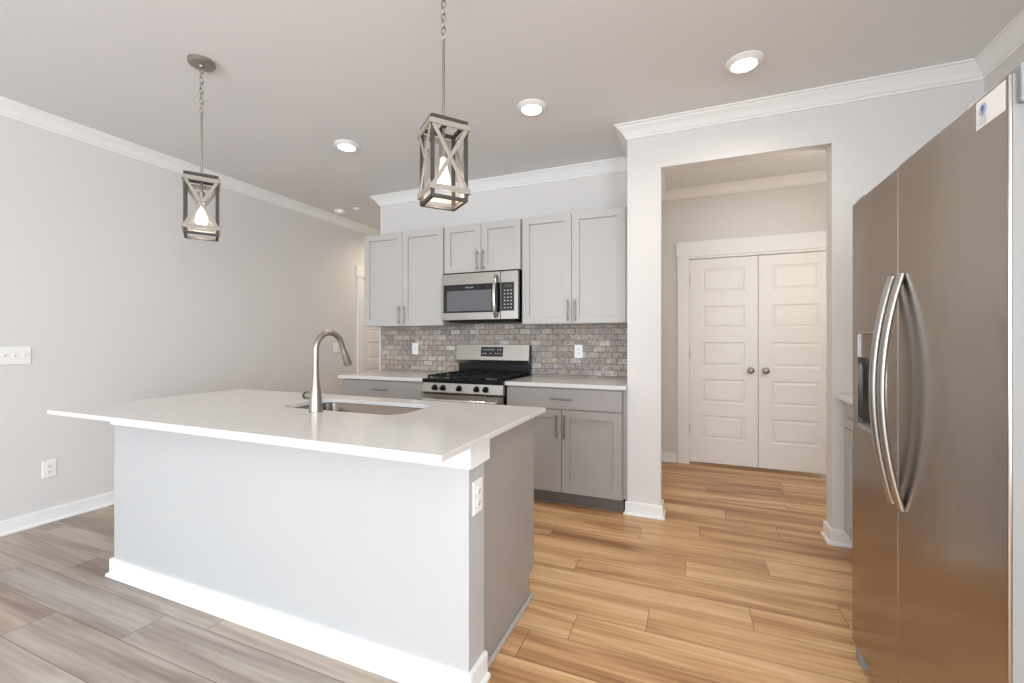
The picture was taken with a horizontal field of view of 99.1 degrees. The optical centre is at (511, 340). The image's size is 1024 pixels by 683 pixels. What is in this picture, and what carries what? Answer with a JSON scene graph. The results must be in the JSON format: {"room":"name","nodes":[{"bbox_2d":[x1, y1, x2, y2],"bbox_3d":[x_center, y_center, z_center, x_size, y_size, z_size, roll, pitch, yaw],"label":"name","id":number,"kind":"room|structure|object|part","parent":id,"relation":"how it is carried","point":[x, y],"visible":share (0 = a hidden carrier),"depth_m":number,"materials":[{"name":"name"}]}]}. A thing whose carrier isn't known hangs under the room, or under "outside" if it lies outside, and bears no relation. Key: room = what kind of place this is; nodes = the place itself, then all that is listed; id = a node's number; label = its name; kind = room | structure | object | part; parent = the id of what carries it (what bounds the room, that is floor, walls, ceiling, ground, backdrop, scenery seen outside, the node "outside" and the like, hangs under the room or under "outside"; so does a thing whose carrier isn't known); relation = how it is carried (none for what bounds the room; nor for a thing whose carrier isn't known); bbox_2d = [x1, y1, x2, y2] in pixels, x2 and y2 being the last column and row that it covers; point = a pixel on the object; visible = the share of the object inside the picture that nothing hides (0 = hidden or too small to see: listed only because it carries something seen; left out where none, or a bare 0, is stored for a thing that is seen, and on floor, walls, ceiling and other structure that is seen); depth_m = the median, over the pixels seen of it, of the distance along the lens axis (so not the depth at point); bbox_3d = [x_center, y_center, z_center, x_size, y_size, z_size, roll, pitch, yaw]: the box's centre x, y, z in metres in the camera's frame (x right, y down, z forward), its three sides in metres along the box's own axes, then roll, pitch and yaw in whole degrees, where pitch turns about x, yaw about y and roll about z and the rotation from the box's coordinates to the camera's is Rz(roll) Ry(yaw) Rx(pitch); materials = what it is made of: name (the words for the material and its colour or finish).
{"room":"kitchen","nodes":[
{"label":"kitchen","id":0,"kind":"room"},
{"bbox_2d":[0,115,369,520],"bbox_3d":[-3.478,-0.140,2.293,0.120,2.743,11.600,0,0,22],"label":"wall","id":1,"kind":"structure","parent":0,"point":[100,277],"depth_m":3.36,"materials":[{"name":"white paint"}]},
{"bbox_2d":[0,347,30,364],"bbox_3d":[-3.192,0.101,2.805,0.020,0.111,0.134,0,0,22],"label":"light switch","id":2,"kind":"object","parent":1,"relation":"attached to","point":[8,355],"visible":1,"depth_m":2.80,"materials":[{"name":"white plastic"}]},
{"bbox_2d":[42,459,56,478],"bbox_3d":[-3.134,0.870,2.959,0.009,0.116,0.072,0,0,22],"label":"electrical outlet","id":3,"kind":"object","parent":1,"relation":"attached to","point":[49,467],"visible":1,"depth_m":2.96,"materials":[{"name":"white plastic"}]},
{"bbox_2d":[0,491,113,536],"bbox_3d":[-3.812,1.185,1.286,0.026,0.092,9.484,0,0,22],"label":"baseboard","id":4,"kind":"structure","parent":1,"relation":"attached to","point":[27,521],"depth_m":2.98,"materials":[{"name":"white paint"}]},
{"bbox_2d":[0,96,379,235],"bbox_3d":[-2.968,-1.465,2.085,0.985,0.091,11.602,0,0,22],"label":"crown molding","id":5,"kind":"structure","parent":1,"relation":"attached to","point":[9,108],"depth_m":3.44,"materials":[{"name":"white paint"}]},
{"bbox_2d":[334,343,339,351],"bbox_3d":[-2.146,0.089,5.367,0.008,0.116,0.118,0,0,22],"label":"light switch","id":6,"kind":"object","parent":1,"relation":"attached to","point":[336,345],"visible":0.84,"depth_m":5.35,"materials":[{"name":"white plastic"}]},
{"bbox_2d":[356,265,363,372],"bbox_3d":[-1.823,0.126,6.130,0.026,2.212,1.013,0,0,22],"label":"door frame","id":7,"kind":"structure","parent":1,"relation":"attached to","point":[359,269],"depth_m":5.72,"materials":[{"name":"white paint"}]},
{"bbox_2d":[364,326,379,371],"bbox_3d":[-1.829,0.209,6.125,0.098,2.022,0.769,0,0,22],"label":"door","id":8,"kind":"structure","parent":1,"relation":"in","point":[371,334],"depth_m":5.96,"materials":[{"name":"white paint"}]},
{"bbox_2d":[369,9,1023,205],"bbox_3d":[0.752,-1.465,1.163,3.856,0.091,12.414,0,0,-5],"label":"crown molding","id":9,"kind":"structure","parent":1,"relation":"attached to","point":[1010,39],"depth_m":2.71,"materials":[{"name":"white paint"}]},
{"bbox_2d":[0,450,875,682],"bbox_3d":[-0.881,1.232,1.211,5.706,0.001,12.110,0,0,22],"label":"floor","id":10,"kind":"structure","parent":0,"point":[739,581],"depth_m":1.99,"materials":[{"name":"brown wood"}]},
{"bbox_2d":[105,418,533,682],"bbox_3d":[-0.982,0.791,2.222,2.148,0.880,0.767,0,0,22],"label":"kitchen island","id":11,"kind":"object","parent":10,"relation":"on","point":[382,565],"visible":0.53,"depth_m":1.77,"materials":[{"name":"grey paint"}]},
{"bbox_2d":[47,389,545,461],"bbox_3d":[-1.023,0.340,2.111,2.172,0.020,0.967,0,0,22],"label":"island countertop","id":12,"kind":"structure","parent":11,"relation":"on","point":[441,431],"depth_m":1.82,"materials":[{"name":"white stone"}]},
{"bbox_2d":[301,330,351,412],"bbox_3d":[-0.898,0.140,2.117,0.122,0.381,0.254,0,0,22],"label":"faucet","id":13,"kind":"object","parent":12,"relation":"on","point":[315,397],"visible":1,"depth_m":2.01,"materials":[{"name":"silver metal"}]},
{"bbox_2d":[294,402,424,414],"bbox_3d":[-0.778,0.451,2.199,0.760,0.201,0.373,0,0,22],"label":"sink","id":14,"kind":"object","parent":12,"relation":"in","point":[330,406],"visible":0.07,"depth_m":2.38,"materials":[{"name":"silver metal"}]},
{"bbox_3d":[-1.099,1.185,1.935,2.148,0.092,0.146,0,0,22],"label":"baseboard","id":15,"kind":"part","parent":11,"relation":"part of","materials":[{"name":"white paint"}]},
{"bbox_3d":[-1.093,0.395,1.952,2.124,0.088,0.155,0,0,22],"label":"cap trim","id":16,"kind":"part","parent":11,"relation":"part of","materials":[{"name":"white paint"}]},
{"bbox_2d":[473,477,482,515],"bbox_3d":[-0.119,0.554,1.550,0.009,0.118,0.072,0,0,22],"label":"electrical outlet","id":17,"kind":"object","parent":11,"relation":"attached to","point":[478,484],"visible":1,"depth_m":1.54,"materials":[{"name":"white plastic"}]},
{"bbox_2d":[477,498,480,506],"bbox_3d":[-0.117,0.575,1.549,0.004,0.029,0.033,0,0,22],"label":"receptacle","id":18,"kind":"object","parent":17,"relation":"attached to","point":[478,499],"depth_m":1.55,"materials":[{"name":"white plastic"}]},
{"bbox_3d":[-0.013,0.791,1.873,0.018,0.880,0.564,0,0,22],"label":"panel","id":19,"kind":"part","parent":11,"relation":"part of","materials":[{"name":"grey paint"}]},
{"bbox_3d":[0.000,1.222,1.864,0.014,0.018,0.516,0,0,22],"label":"shoe moulding","id":20,"kind":"part","parent":11,"relation":"part of","materials":[{"name":"grey paint"}]},
{"bbox_3d":[-0.086,0.734,2.220,0.411,0.756,0.018,0,0,22],"label":"door","id":21,"kind":"part","parent":11,"relation":"part of","materials":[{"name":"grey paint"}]},
{"bbox_2d":[342,378,424,399],"bbox_3d":[-1.043,0.789,4.117,0.892,0.883,0.647,0,0,22],"label":"base cabinet","id":22,"kind":"object","parent":10,"relation":"on","point":[350,387],"visible":0.18,"depth_m":3.84,"materials":[{"name":"grey paint"}]},
{"bbox_2d":[338,371,448,381],"bbox_3d":[-1.054,0.333,4.128,0.921,0.030,0.636,0,0,22],"label":"countertop","id":23,"kind":"structure","parent":22,"relation":"on","point":[375,375],"depth_m":3.94,"materials":[{"name":"white stone"}]},
{"bbox_2d":[421,344,531,404],"bbox_3d":[-0.300,0.635,3.764,0.742,1.192,0.735,0,0,22],"label":"gas range","id":24,"kind":"object","parent":10,"relation":"on","point":[484,369],"visible":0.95,"depth_m":3.69,"materials":[{"name":"silver metal"}]},
{"bbox_3d":[-0.420,0.482,3.449,0.656,0.028,0.062,0,0,22],"label":"handle","id":25,"kind":"part","parent":24,"relation":"part of","materials":[{"name":"silver metal"}]},
{"bbox_3d":[-0.403,0.728,3.491,0.718,0.577,0.028,0,0,22],"label":"oven door","id":26,"kind":"part","parent":24,"relation":"part of","materials":[{"name":"silver metal"}]},
{"bbox_3d":[-0.398,0.389,3.504,0.726,0.086,0.064,0,0,22],"label":"control panel","id":27,"kind":"part","parent":24,"relation":"part of","materials":[{"name":"silver metal"}]},
{"bbox_2d":[422,375,530,384],"bbox_3d":[-0.287,0.330,3.774,0.726,0.030,0.636,0,0,22],"label":"cooktop","id":28,"kind":"object","parent":24,"relation":"in","point":[432,379],"depth_m":3.52,"materials":[{"name":"black metal"}]},
{"bbox_3d":[-0.186,0.128,4.050,0.736,0.178,0.048,0,0,22],"label":"backguard panel","id":29,"kind":"part","parent":24,"relation":"part of","materials":[{"name":"silver metal"}]},
{"bbox_2d":[507,385,626,511],"bbox_3d":[0.487,0.789,3.489,0.908,0.883,0.647,0,0,22],"label":"base cabinet","id":30,"kind":"object","parent":10,"relation":"on","point":[580,439],"visible":0.77,"depth_m":3.19,"materials":[{"name":"grey paint"}]},
{"bbox_3d":[0.165,0.821,3.321,0.435,0.610,0.019,0,0,22],"label":"door","id":31,"kind":"part","parent":30,"relation":"part of","materials":[{"name":"grey paint"}]},
{"bbox_3d":[0.358,0.432,3.212,0.155,0.012,0.036,0,0,22],"label":"handle","id":32,"kind":"part","parent":30,"relation":"part of","materials":[{"name":"silver metal"}]},
{"bbox_3d":[0.368,0.434,3.237,0.874,0.148,0.019,0,0,22],"label":"drawer","id":33,"kind":"part","parent":30,"relation":"part of","materials":[{"name":"grey paint"}]},
{"bbox_3d":[0.385,0.635,3.201,0.012,0.175,0.036,0,0,22],"label":"handle","id":34,"kind":"part","parent":30,"relation":"part of","materials":[{"name":"silver metal"}]},
{"bbox_2d":[505,375,626,389],"bbox_3d":[0.487,0.333,3.495,0.913,0.030,0.636,0,0,22],"label":"countertop","id":35,"kind":"structure","parent":30,"relation":"on","point":[534,380],"depth_m":3.32,"materials":[{"name":"white stone"}]},
{"bbox_3d":[0.571,0.821,3.154,0.435,0.610,0.019,0,0,22],"label":"door","id":36,"kind":"part","parent":30,"relation":"part of","materials":[{"name":"grey paint"}]},
{"bbox_2d":[844,401,852,540],"bbox_3d":[2.053,0.789,2.000,0.676,0.883,1.040,0,0,22],"label":"base cabinet","id":37,"kind":"object","parent":10,"relation":"on","point":[848,408],"visible":0.16,"depth_m":2.52,"materials":[{"name":"grey paint"}]},
{"bbox_2d":[835,393,852,404],"bbox_3d":[2.059,0.333,2.012,0.674,0.030,1.067,0,0,22],"label":"countertop","id":38,"kind":"structure","parent":37,"relation":"on","point":[848,398],"depth_m":2.51,"materials":[{"name":"white stone"}]},
{"bbox_3d":[1.875,0.434,2.338,0.019,0.148,0.506,0,0,22],"label":"drawer","id":39,"kind":"part","parent":37,"relation":"part of","materials":[{"name":"grey paint"}]},
{"bbox_2d":[853,62,1023,682],"bbox_3d":[1.508,0.343,1.142,0.877,1.776,0.927,0,0,22],"label":"refrigerator","id":40,"kind":"object","parent":10,"relation":"on","point":[938,243],"visible":0.99,"depth_m":1.09,"materials":[{"name":"grey metal"}]},
{"bbox_3d":[1.357,1.207,1.659,0.067,0.047,0.063,0,0,22],"label":"leg","id":41,"kind":"part","parent":40,"relation":"part of","materials":[{"name":"grey plastic"}]},
{"bbox_3d":[1.289,0.320,1.512,0.068,1.703,0.410,0,0,22],"label":"door","id":42,"kind":"part","parent":40,"relation":"part of","materials":[{"name":"silver metal"}]},
{"bbox_3d":[1.166,0.154,1.375,0.065,0.708,0.033,0,0,22],"label":"handle","id":43,"kind":"part","parent":40,"relation":"part of","materials":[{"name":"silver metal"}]},
{"bbox_3d":[1.140,0.154,1.313,0.065,0.708,0.033,0,0,22],"label":"handle","id":44,"kind":"part","parent":40,"relation":"part of","materials":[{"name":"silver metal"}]},
{"bbox_3d":[1.115,0.320,1.088,0.068,1.703,0.499,0,0,22],"label":"door","id":45,"kind":"part","parent":40,"relation":"part of","materials":[{"name":"silver metal"}]},
{"bbox_2d":[976,80,1004,130],"bbox_3d":[1.009,-0.493,0.922,0.001,0.061,0.096,0,0,22],"label":"sticker","id":46,"kind":"object","parent":40,"relation":"attached to","point":[992,105],"visible":1,"depth_m":0.92,"materials":[{"name":"white paper"}]},
{"bbox_2d":[432,385,507,404],"bbox_3d":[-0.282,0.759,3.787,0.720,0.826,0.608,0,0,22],"label":"control panel","id":47,"kind":"object","parent":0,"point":[504,399],"depth_m":3.41,"materials":[{"name":"silver metal"}]},
{"bbox_2d":[380,171,626,377],"bbox_3d":[-0.105,-0.140,4.155,2.739,2.743,0.114,0,0,22],"label":"wall","id":48,"kind":"structure","parent":0,"point":[603,191],"depth_m":4.03,"materials":[{"name":"white paint"}]},
{"bbox_2d":[364,228,461,327],"bbox_3d":[-0.973,-0.576,4.235,0.893,0.885,0.375,0,0,22],"label":"upper cabinet","id":49,"kind":"object","parent":48,"relation":"attached to","point":[403,271],"visible":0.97,"depth_m":4.09,"materials":[{"name":"grey paint"}]},
{"bbox_3d":[-1.233,-0.576,4.189,0.443,0.879,0.019,0,0,22],"label":"door","id":50,"kind":"part","parent":49,"relation":"part of","materials":[{"name":"grey paint"}]},
{"bbox_3d":[-0.820,-0.576,4.019,0.443,0.879,0.019,0,0,22],"label":"door","id":51,"kind":"part","parent":49,"relation":"part of","materials":[{"name":"grey paint"}]},
{"bbox_2d":[444,219,521,273],"bbox_3d":[-0.211,-0.806,3.923,0.735,0.424,0.375,0,0,22],"label":"upper cabinet","id":52,"kind":"object","parent":48,"relation":"attached to","point":[489,246],"visible":0.86,"depth_m":3.77,"materials":[{"name":"grey paint"}]},
{"bbox_3d":[-0.435,-0.806,3.861,0.364,0.418,0.019,0,0,22],"label":"door","id":53,"kind":"part","parent":52,"relation":"part of","materials":[{"name":"grey paint"}]},
{"bbox_2d":[441,269,521,323],"bbox_3d":[-0.226,-0.376,3.887,0.734,0.432,0.452,0,0,22],"label":"microwave","id":54,"kind":"object","parent":52,"relation":"attached to","point":[483,296],"visible":1,"depth_m":3.72,"materials":[{"name":"silver metal"}]},
{"bbox_3d":[-0.356,-0.378,3.779,0.574,0.403,0.030,0,0,22],"label":"door","id":55,"kind":"part","parent":54,"relation":"part of","materials":[{"name":"silver metal"}]},
{"bbox_3d":[-0.352,-0.362,3.763,0.545,0.243,0.003,0,0,22],"label":"door glass","id":56,"kind":"part","parent":54,"relation":"part of","materials":[{"name":"black glass"}]},
{"bbox_3d":[-0.145,-0.370,3.640,0.027,0.366,0.057,0,0,22],"label":"handle","id":57,"kind":"part","parent":54,"relation":"part of","materials":[{"name":"silver metal"}]},
{"bbox_3d":[-0.016,-0.378,3.639,0.158,0.403,0.030,0,0,22],"label":"control panel","id":58,"kind":"part","parent":54,"relation":"part of","materials":[{"name":"silver metal"}]},
{"bbox_3d":[-0.095,-0.806,3.722,0.364,0.418,0.019,0,0,22],"label":"door","id":59,"kind":"part","parent":52,"relation":"part of","materials":[{"name":"grey paint"}]},
{"bbox_2d":[381,323,626,377],"bbox_3d":[-0.176,0.065,4.117,2.612,0.506,0.010,0,0,22],"label":"tile backsplash","id":60,"kind":"structure","parent":48,"relation":"attached to","point":[553,346],"depth_m":3.97,"materials":[{"name":"tile"}]},
{"bbox_2d":[380,327,380,369],"bbox_3d":[-1.390,0.075,4.615,0.012,0.486,0.012,0,0,22],"label":"strip","id":61,"kind":"object","parent":60,"relation":"attached to","point":[380,327],"visible":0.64,"depth_m":4.61,"materials":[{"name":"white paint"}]},
{"bbox_2d":[412,343,417,353],"bbox_3d":[-0.985,0.084,4.439,0.072,0.116,0.008,0,0,22],"label":"light switch","id":62,"kind":"object","parent":60,"relation":"attached to","point":[414,345],"visible":1,"depth_m":4.44,"materials":[{"name":"white plastic"}]},
{"bbox_2d":[575,345,582,357],"bbox_3d":[0.579,0.096,3.797,0.072,0.116,0.009,0,0,22],"label":"electrical outlet","id":63,"kind":"object","parent":60,"relation":"attached to","point":[578,348],"visible":1,"depth_m":3.79,"materials":[{"name":"white plastic"}]},
{"bbox_2d":[522,207,626,325],"bbox_3d":[0.550,-0.576,3.610,0.884,0.885,0.375,0,0,22],"label":"upper cabinet","id":64,"kind":"object","parent":48,"relation":"attached to","point":[574,265],"visible":0.9,"depth_m":3.46,"materials":[{"name":"grey paint"}]},
{"bbox_3d":[0.282,-0.576,3.567,0.419,0.879,0.019,0,0,22],"label":"door","id":65,"kind":"part","parent":64,"relation":"part of","materials":[{"name":"grey paint"}]},
{"bbox_3d":[0.441,-0.238,3.472,0.012,0.175,0.036,0,0,22],"label":"handle","id":66,"kind":"part","parent":64,"relation":"part of","materials":[{"name":"silver metal"}]},
{"bbox_3d":[0.494,-0.238,3.450,0.012,0.175,0.036,0,0,22],"label":"handle","id":67,"kind":"part","parent":64,"relation":"part of","materials":[{"name":"silver metal"}]},
{"bbox_3d":[0.674,-0.576,3.406,0.419,0.879,0.019,0,0,22],"label":"door","id":68,"kind":"part","parent":64,"relation":"part of","materials":[{"name":"grey paint"}]},
{"bbox_2d":[0,0,1023,229],"bbox_3d":[-0.876,-1.571,1.224,5.806,0.120,11.900,0,0,22],"label":"ceiling","id":69,"kind":"structure","parent":0,"point":[291,79],"depth_m":2.41,"materials":[{"name":"white paint"}]},
{"bbox_2d":[181,54,220,241],"bbox_3d":[-1.682,-1.034,2.366,0.171,0.953,0.171,0,0,-35],"label":"pendant light","id":70,"kind":"object","parent":69,"relation":"hanging from","point":[199,62],"visible":1,"depth_m":2.34,"materials":[{"name":"grey wood"}]},
{"bbox_3d":[-1.683,-0.720,2.366,0.154,0.325,0.155,0,0,-35],"label":"frame","id":71,"kind":"part","parent":70,"relation":"part of","materials":[{"name":"wood"}]},
{"bbox_2d":[198,181,204,202],"bbox_3d":[-1.682,-0.809,2.366,0.034,0.128,0.034,0,0,22],"label":"socket","id":72,"kind":"object","parent":70,"relation":"attached to","point":[201,194],"depth_m":2.36,"materials":[{"name":"silver metal"}]},
{"bbox_3d":[-1.682,-1.054,2.366,0.011,0.356,0.011,0,0,22],"label":"rod","id":73,"kind":"part","parent":70,"relation":"part of","materials":[{"name":"silver metal"}]},
{"bbox_3d":[-1.682,-1.352,2.366,0.018,0.256,0.018,0,0,-23],"label":"chain","id":74,"kind":"part","parent":70,"relation":"part of","materials":[{"name":"silver metal"}]},
{"bbox_3d":[-1.682,-0.680,2.366,0.059,0.126,0.059,0,0,22],"label":"bulb","id":75,"kind":"part","parent":70,"relation":"part of","materials":[{"name":"white glass"}]},
{"bbox_2d":[334,209,345,214],"bbox_3d":[-2.003,-1.491,5.087,0.132,0.040,0.132,0,0,22],"label":"smoke detector","id":76,"kind":"object","parent":69,"relation":"attached to","point":[337,211],"visible":1,"depth_m":5.04,"materials":[{"name":"white plastic"}]},
{"bbox_2d":[334,139,359,151],"bbox_3d":[-1.278,-1.498,3.378,0.187,0.026,0.187,0,0,22],"label":"recessed light","id":77,"kind":"object","parent":69,"relation":"in","point":[345,145],"visible":1,"depth_m":3.34,"materials":[{"name":"white plastic"}]},
{"bbox_2d":[338,144,355,150],"bbox_3d":[-1.278,-1.489,3.378,0.126,0.008,0.126,0,0,22],"label":"diffuser","id":78,"kind":"object","parent":77,"relation":"attached to","point":[345,147],"depth_m":3.37,"materials":[{"name":"white plastic"}]},
{"bbox_2d":[417,0,470,211],"bbox_3d":[-0.281,-1.034,1.791,0.170,0.953,0.170,0,0,-29],"label":"pendant light","id":79,"kind":"object","parent":69,"relation":"hanging from","point":[438,177],"visible":1,"depth_m":1.76,"materials":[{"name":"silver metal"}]},
{"bbox_2d":[439,127,447,158],"bbox_3d":[-0.281,-0.809,1.791,0.034,0.128,0.034,0,0,22],"label":"socket","id":80,"kind":"object","parent":79,"relation":"attached to","point":[442,153],"depth_m":1.78,"materials":[{"name":"silver metal"}]},
{"bbox_3d":[-0.281,-1.054,1.791,0.011,0.356,0.011,0,0,22],"label":"rod","id":81,"kind":"part","parent":79,"relation":"part of","materials":[{"name":"silver metal"}]},
{"bbox_3d":[-0.281,-1.352,1.791,0.018,0.256,0.018,0,0,-23],"label":"chain","id":82,"kind":"part","parent":79,"relation":"part of","materials":[{"name":"silver metal"}]},
{"bbox_3d":[-0.281,-0.720,1.791,0.154,0.324,0.153,0,0,-29],"label":"frame","id":83,"kind":"part","parent":79,"relation":"part of","materials":[{"name":"wood"}]},
{"bbox_3d":[-0.281,-0.680,1.791,0.059,0.126,0.059,0,0,22],"label":"bulb","id":84,"kind":"part","parent":79,"relation":"part of","materials":[{"name":"white glass"}]},
{"bbox_2d":[517,99,545,114],"bbox_3d":[0.127,-1.498,2.823,0.187,0.026,0.187,0,0,22],"label":"recessed light","id":85,"kind":"object","parent":69,"relation":"in","point":[527,106],"visible":1,"depth_m":2.79,"materials":[{"name":"white plastic"}]},
{"bbox_2d":[522,105,540,114],"bbox_3d":[0.127,-1.489,2.823,0.126,0.008,0.126,0,0,22],"label":"diffuser","id":86,"kind":"object","parent":85,"relation":"attached to","point":[526,109],"depth_m":2.81,"materials":[{"name":"white plastic"}]},
{"bbox_2d":[725,50,763,72],"bbox_3d":[1.258,-1.498,2.367,0.187,0.026,0.187,0,0,22],"label":"recessed light","id":87,"kind":"object","parent":69,"relation":"in","point":[745,61],"visible":1,"depth_m":2.34,"materials":[{"name":"white plastic"}]},
{"bbox_2d":[731,58,757,72],"bbox_3d":[1.258,-1.489,2.367,0.126,0.008,0.126,0,0,22],"label":"diffuser","id":88,"kind":"object","parent":87,"relation":"attached to","point":[738,65],"depth_m":2.35,"materials":[{"name":"white plastic"}]},
{"bbox_2d":[662,183,825,461],"bbox_3d":[2.447,-0.140,4.434,1.998,2.743,0.650,0,0,22],"label":"wall","id":89,"kind":"structure","parent":0,"point":[802,208],"depth_m":4.29,"materials":[{"name":"white paint"}]},
{"bbox_2d":[689,256,757,466],"bbox_3d":[2.046,0.202,4.247,0.609,2.012,0.098,0,0,22],"label":"door","id":90,"kind":"structure","parent":89,"relation":"in","point":[723,351],"depth_m":4.25,"materials":[{"name":"white paint"}]},
{"bbox_3d":[2.264,0.287,4.139,0.062,0.062,0.063,0,0,22],"label":"knob","id":91,"kind":"part","parent":90,"relation":"part of","materials":[{"name":"silver metal"}]},
{"bbox_2d":[662,170,825,200],"bbox_3d":[2.007,-1.465,3.500,1.670,0.091,1.416,0,0,22],"label":"crown molding","id":92,"kind":"structure","parent":89,"relation":"attached to","point":[812,177],"depth_m":4.13,"materials":[{"name":"white paint"}]},
{"bbox_2d":[676,231,825,463],"bbox_3d":[2.336,0.126,4.146,1.452,2.212,0.086,0,0,22],"label":"door frame","id":93,"kind":"structure","parent":89,"relation":"attached to","point":[804,242],"depth_m":4.35,"materials":[{"name":"white paint"}]},
{"bbox_2d":[758,251,825,473],"bbox_3d":[2.616,0.202,4.013,0.612,2.012,0.098,0,0,22],"label":"door","id":94,"kind":"structure","parent":89,"relation":"in","point":[792,286],"depth_m":4.04,"materials":[{"name":"white paint"}]},
{"bbox_3d":[2.380,0.287,4.091,0.062,0.062,0.063,0,0,22],"label":"knob","id":95,"kind":"part","parent":94,"relation":"part of","materials":[{"name":"silver metal"}]},
{"bbox_2d":[627,80,984,529],"bbox_3d":[1.718,-0.140,2.792,1.898,2.743,0.114,0,0,22],"label":"wall","id":96,"kind":"structure","parent":0,"point":[864,142],"depth_m":2.73,"materials":[{"name":"white paint"}]},
{"bbox_2d":[985,45,1023,93],"bbox_3d":[1.098,-0.140,-1.374,0.120,2.743,8.292,0,0,22],"label":"wall","id":97,"kind":"structure","parent":0,"point":[1017,57],"depth_m":2.23,"materials":[{"name":"white paint"}]},
{"bbox_3d":[1.183,-0.140,3.837,0.114,2.743,1.414,0,0,22],"label":"wall","id":98,"kind":"structure","parent":0,"visible":0},
{"bbox_2d":[623,452,676,520],"bbox_3d":[1.223,1.185,3.745,0.278,0.092,1.560,0,0,24],"label":"baseboard","id":99,"kind":"structure","parent":98,"relation":"attached to","point":[652,511],"depth_m":3.06,"materials":[{"name":"white paint"}]},
{"bbox_3d":[2.823,-0.140,3.164,0.100,2.743,1.414,0,0,22],"label":"wall","id":100,"kind":"structure","parent":0,"visible":0},
{"bbox_2d":[820,521,852,548],"bbox_3d":[2.473,1.185,3.232,0.600,0.092,1.554,0,0,22],"label":"baseboard","id":101,"kind":"structure","parent":100,"relation":"attached to","point":[834,537],"depth_m":2.62,"materials":[{"name":"white paint"}]}
]}

